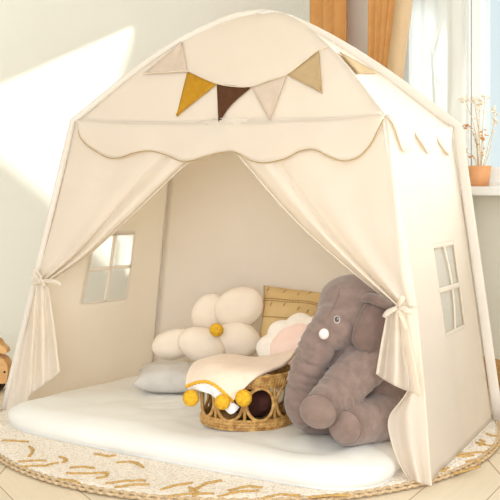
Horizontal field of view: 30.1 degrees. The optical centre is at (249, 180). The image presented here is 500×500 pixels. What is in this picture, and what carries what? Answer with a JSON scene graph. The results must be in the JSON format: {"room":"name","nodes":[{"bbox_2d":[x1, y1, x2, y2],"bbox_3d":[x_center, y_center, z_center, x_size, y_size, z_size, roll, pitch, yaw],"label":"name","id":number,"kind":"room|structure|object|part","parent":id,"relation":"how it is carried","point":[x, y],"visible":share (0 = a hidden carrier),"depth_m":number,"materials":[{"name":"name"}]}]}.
{"room":"children's room","nodes":[
{"label":"children's room","id":0,"kind":"room"},
{"bbox_2d":[0,0,301,335],"bbox_3d":[-1.996,-0.523,3.291,5.300,2.500,0.150,0,0,-28],"label":"wall","id":1,"kind":"structure","parent":0,"point":[57,57],"depth_m":3.83,"materials":[{"name":"paint"}]},
{"bbox_2d":[0,334,18,359],"bbox_3d":[-1.970,0.674,3.211,5.000,0.106,0.014,0,0,-28],"label":"baseboard","id":2,"kind":"structure","parent":1,"relation":"attached to","point":[10,340],"depth_m":3.74,"materials":[{"name":"paint"}]},
{"bbox_2d":[0,382,499,499],"bbox_3d":[-0.759,0.767,-0.101,6.300,0.080,7.300,0,0,-28],"label":"floor","id":3,"kind":"structure","parent":0,"point":[483,483],"depth_m":2.20,"materials":[{"name":"brown wood"}]},
{"bbox_2d":[0,337,11,389],"bbox_3d":[-0.912,0.634,3.221,0.165,0.186,0.090,0,0,0],"label":"wooden toy","id":4,"kind":"object","parent":3,"relation":"on","point":[5,361],"visible":0.92,"depth_m":3.20,"materials":[{"name":"brown wood"}]},
{"bbox_2d":[0,409,499,499],"bbox_3d":[-0.021,0.717,2.836,1.534,0.018,1.534,0,0,-4],"label":"round rug","id":5,"kind":"object","parent":3,"relation":"on","point":[65,464],"visible":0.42,"depth_m":2.26,"materials":[{"name":"fabric"}]},
{"bbox_2d":[8,376,401,490],"bbox_3d":[-0.078,0.677,2.706,1.201,0.070,0.789,0,0,28],"label":"mattress","id":6,"kind":"object","parent":5,"relation":"on","point":[118,416],"visible":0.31,"depth_m":2.38,"materials":[{"name":"white fabric"}]},
{"bbox_2d":[133,361,192,392],"bbox_3d":[-0.246,0.603,2.859,0.205,0.087,0.171,0,0,0],"label":"pillow","id":7,"kind":"object","parent":6,"relation":"on","point":[157,376],"visible":0.78,"depth_m":2.79,"materials":[{"name":"grey fabric"}]},
{"bbox_2d":[152,287,263,360],"bbox_3d":[-0.136,0.456,2.950,0.338,0.235,0.175,0,0,16],"label":"cushion","id":8,"kind":"object","parent":7,"relation":"on","point":[222,324],"visible":0.95,"depth_m":2.92,"materials":[{"name":"beige fabric"}]},
{"bbox_2d":[200,364,291,431],"bbox_3d":[-0.008,0.574,2.500,0.263,0.144,0.231,0,0,0],"label":"rattan basket","id":9,"kind":"object","parent":6,"relation":"on","point":[211,416],"visible":0.48,"depth_m":2.41,"materials":[{"name":"brown wicker"}]},
{"bbox_3d":[-0.110,0.575,2.558,0.013,0.102,0.013,0,0,0],"label":"post","id":10,"kind":"part","parent":9,"relation":"part of","materials":[{"name":"wicker"}]},
{"bbox_3d":[-0.091,0.575,2.424,0.015,0.102,0.011,0,0,21],"label":"post","id":11,"kind":"part","parent":9,"relation":"part of","materials":[{"name":"wicker"}]},
{"bbox_2d":[183,349,295,413],"bbox_3d":[-0.028,0.531,2.484,0.280,0.118,0.329,0,0,10],"label":"blanket","id":12,"kind":"object","parent":9,"relation":"on","point":[225,377],"visible":1,"depth_m":2.39,"materials":[{"name":"beige fabric"}]},
{"bbox_3d":[-0.107,0.533,2.371,0.139,0.055,0.023,0,0,24],"label":"trim","id":13,"kind":"part","parent":12,"relation":"part of","materials":[{"name":"yellow fabric"}]},
{"bbox_3d":[-0.013,0.575,2.395,0.015,0.102,0.011,0,0,19],"label":"post","id":14,"kind":"part","parent":9,"relation":"part of","materials":[{"name":"wicker"}]},
{"bbox_2d":[234,389,278,417],"bbox_3d":[0.007,0.595,2.514,0.140,0.085,0.117,0,0,0],"label":"ball","id":15,"kind":"object","parent":9,"relation":"in","point":[261,403],"visible":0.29,"depth_m":2.47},
{"bbox_3d":[0.066,0.575,2.417,0.015,0.102,0.011,0,0,-16],"label":"post","id":16,"kind":"part","parent":9,"relation":"part of","materials":[{"name":"wicker"}]},
{"bbox_2d":[256,313,313,389],"bbox_3d":[0.148,0.506,2.750,0.262,0.211,0.179,0,0,0],"label":"cushion","id":17,"kind":"object","parent":6,"relation":"on","point":[282,335],"visible":0.33,"depth_m":2.77,"materials":[{"name":"white fabric"}]},
{"bbox_2d":[260,285,320,338],"bbox_3d":[0.134,0.439,2.970,0.204,0.196,0.126,0,0,13],"label":"square cushion","id":18,"kind":"object","parent":6,"relation":"on","point":[279,303],"visible":0.57,"depth_m":2.96,"materials":[{"name":"beige fabric"}]},
{"bbox_2d":[284,274,406,445],"bbox_3d":[0.272,0.456,2.383,0.271,0.426,0.477,0,0,43],"label":"elephant","id":19,"kind":"object","parent":6,"relation":"on","point":[333,387],"visible":0.73,"depth_m":2.28},
{"bbox_2d":[1,9,499,485],"bbox_3d":[-0.023,0.114,2.810,1.404,1.266,0.672,0,0,30],"label":"tent","id":20,"kind":"object","parent":5,"relation":"on","point":[358,177],"visible":0.96,"depth_m":2.72,"materials":[{"name":"beige fabric"}]},
{"bbox_3d":[-0.495,0.264,3.056,0.178,0.899,0.593,0,0,43],"label":"wall panel","id":21,"kind":"part","parent":20,"relation":"part of","materials":[{"name":"beige fabric"}]},
{"bbox_2d":[6,120,225,410],"bbox_3d":[-0.398,0.282,2.748,0.795,0.930,0.105,0,0,26],"label":"curtain","id":22,"kind":"object","parent":20,"relation":"hanging from","point":[108,170],"depth_m":2.81,"materials":[{"name":"beige fabric"}]},
{"bbox_3d":[-0.039,-0.333,2.715,1.030,0.348,0.239,0,0,31],"label":"roof panel","id":23,"kind":"part","parent":20,"relation":"part of","materials":[{"name":"beige fabric"}]},
{"bbox_2d":[143,42,377,121],"bbox_3d":[0.008,-0.293,2.644,0.708,0.260,0.292,0,0,8],"label":"bunting","id":24,"kind":"object","parent":20,"relation":"on","point":[308,72],"visible":1,"depth_m":2.62,"materials":[{"name":"fabric"}]},
{"bbox_3d":[-0.063,-0.314,2.657,0.613,0.103,0.044,0,0,28],"label":"cord","id":25,"kind":"part","parent":24,"relation":"part of","materials":[{"name":"beige fabric"}]},
{"bbox_3d":[0.170,0.270,3.018,1.209,0.886,0.075,0,0,27],"label":"wall panel","id":26,"kind":"part","parent":20,"relation":"part of","materials":[{"name":"beige fabric"}]},
{"bbox_2d":[212,117,431,485],"bbox_3d":[0.170,0.269,2.442,0.732,0.899,0.105,0,0,42],"label":"curtain","id":27,"kind":"object","parent":20,"relation":"hanging from","point":[351,183],"depth_m":2.36,"materials":[{"name":"beige fabric"}]},
{"bbox_3d":[0.324,-0.328,2.576,0.554,0.359,0.452,0,0,0],"label":"roof panel","id":28,"kind":"part","parent":20,"relation":"part of","materials":[{"name":"beige fabric"}]},
{"bbox_3d":[0.515,0.274,2.520,0.144,0.878,0.632,0,0,28],"label":"wall panel","id":29,"kind":"part","parent":20,"relation":"part of","materials":[{"name":"beige fabric"}]},
{"bbox_2d":[302,0,499,359],"bbox_3d":[1.945,-0.523,1.365,0.150,2.500,7.250,0,0,-28],"label":"wall","id":30,"kind":"structure","parent":0,"point":[486,208],"depth_m":3.29,"materials":[{"name":"paint"}]},
{"bbox_2d":[460,0,499,195],"bbox_3d":[0.961,-0.584,3.034,0.220,1.266,1.940,0,0,-28],"label":"window","id":31,"kind":"structure","parent":30,"relation":"in","point":[477,11],"depth_m":3.39,"materials":[{"name":"white paint"}]},
{"bbox_2d":[403,0,465,228],"bbox_3d":[0.660,-0.318,3.533,0.025,1.990,0.477,0,0,-28],"label":"sheer curtain","id":32,"kind":"object","parent":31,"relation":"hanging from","point":[435,61],"visible":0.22,"depth_m":3.44,"materials":[{"name":"white fabric"}]},
{"bbox_2d":[458,94,498,185],"bbox_3d":[0.801,-0.143,3.240,0.144,0.323,0.084,0,0,0],"label":"flower pot","id":33,"kind":"object","parent":31,"relation":"on","point":[479,175],"visible":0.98,"depth_m":3.23,"materials":[{"name":"ceramic"}]},
{"bbox_3d":[0.776,-0.163,3.250,0.046,0.245,0.025,0,0,0],"label":"stem","id":34,"kind":"part","parent":33,"relation":"part of","materials":[{"name":"brown plant"}]},
{"bbox_3d":[0.776,-0.118,3.252,0.047,0.155,0.008,0,0,29],"label":"stem","id":35,"kind":"part","parent":33,"relation":"part of","materials":[{"name":"brown plant"}]},
{"bbox_3d":[0.793,-0.163,3.239,0.026,0.244,0.003,0,0,0],"label":"stem","id":36,"kind":"part","parent":33,"relation":"part of","materials":[{"name":"brown plant"}]},
{"bbox_3d":[0.799,-0.154,3.239,0.012,0.227,0.004,0,0,0],"label":"stem","id":37,"kind":"part","parent":33,"relation":"part of","materials":[{"name":"brown plant"}]},
{"bbox_3d":[0.801,-0.018,3.239,0.083,0.071,0.083,0,0,0],"label":"pot","id":38,"kind":"part","parent":33,"relation":"part of","materials":[{"name":"ceramic"}]},
{"bbox_3d":[0.815,-0.167,3.251,0.019,0.251,0.026,0,0,0],"label":"stem","id":39,"kind":"part","parent":33,"relation":"part of","materials":[{"name":"brown plant"}]},
{"bbox_3d":[0.829,-0.145,3.228,0.039,0.210,0.025,0,0,0],"label":"stem","id":40,"kind":"part","parent":33,"relation":"part of","materials":[{"name":"beige plant"}]},
{"bbox_3d":[0.838,-0.128,3.249,0.054,0.175,0.006,0,0,-25],"label":"stem","id":41,"kind":"part","parent":33,"relation":"part of","materials":[{"name":"beige plant"}]},
{"bbox_3d":[0.930,0.034,3.017,0.150,0.030,1.940,0,0,-28],"label":"sill","id":42,"kind":"part","parent":31,"relation":"part of","materials":[{"name":"white paint"}]},
{"bbox_3d":[1.141,-0.595,2.856,0.050,1.180,1.294,0,0,-28],"label":"sash","id":43,"kind":"part","parent":31,"relation":"part of","materials":[{"name":"white paint"}]},
{"bbox_2d":[483,356,499,390],"bbox_3d":[1.891,0.674,1.291,0.014,0.106,7.000,0,0,-28],"label":"baseboard","id":44,"kind":"structure","parent":30,"relation":"attached to","point":[497,361],"depth_m":3.22,"materials":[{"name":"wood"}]},
{"bbox_3d":[0.854,-1.333,3.127,1.328,0.036,2.434,0,0,0],"label":"curtain rod","id":45,"kind":"object","parent":30,"relation":"attached to","visible":0},
{"bbox_2d":[310,0,346,42],"bbox_3d":[0.343,-0.318,4.010,0.048,1.990,0.277,0,0,-28],"label":"window curtain","id":46,"kind":"object","parent":45,"relation":"hanging from","point":[330,16],"visible":0.13,"depth_m":4.02,"materials":[{"name":"orange fabric"}]},
{"bbox_2d":[368,0,412,78],"bbox_3d":[0.552,-0.318,3.604,0.035,1.990,0.311,0,0,-27],"label":"window curtain","id":47,"kind":"object","parent":45,"relation":"hanging from","point":[388,20],"visible":0.14,"depth_m":3.61,"materials":[{"name":"orange fabric"}]}
]}

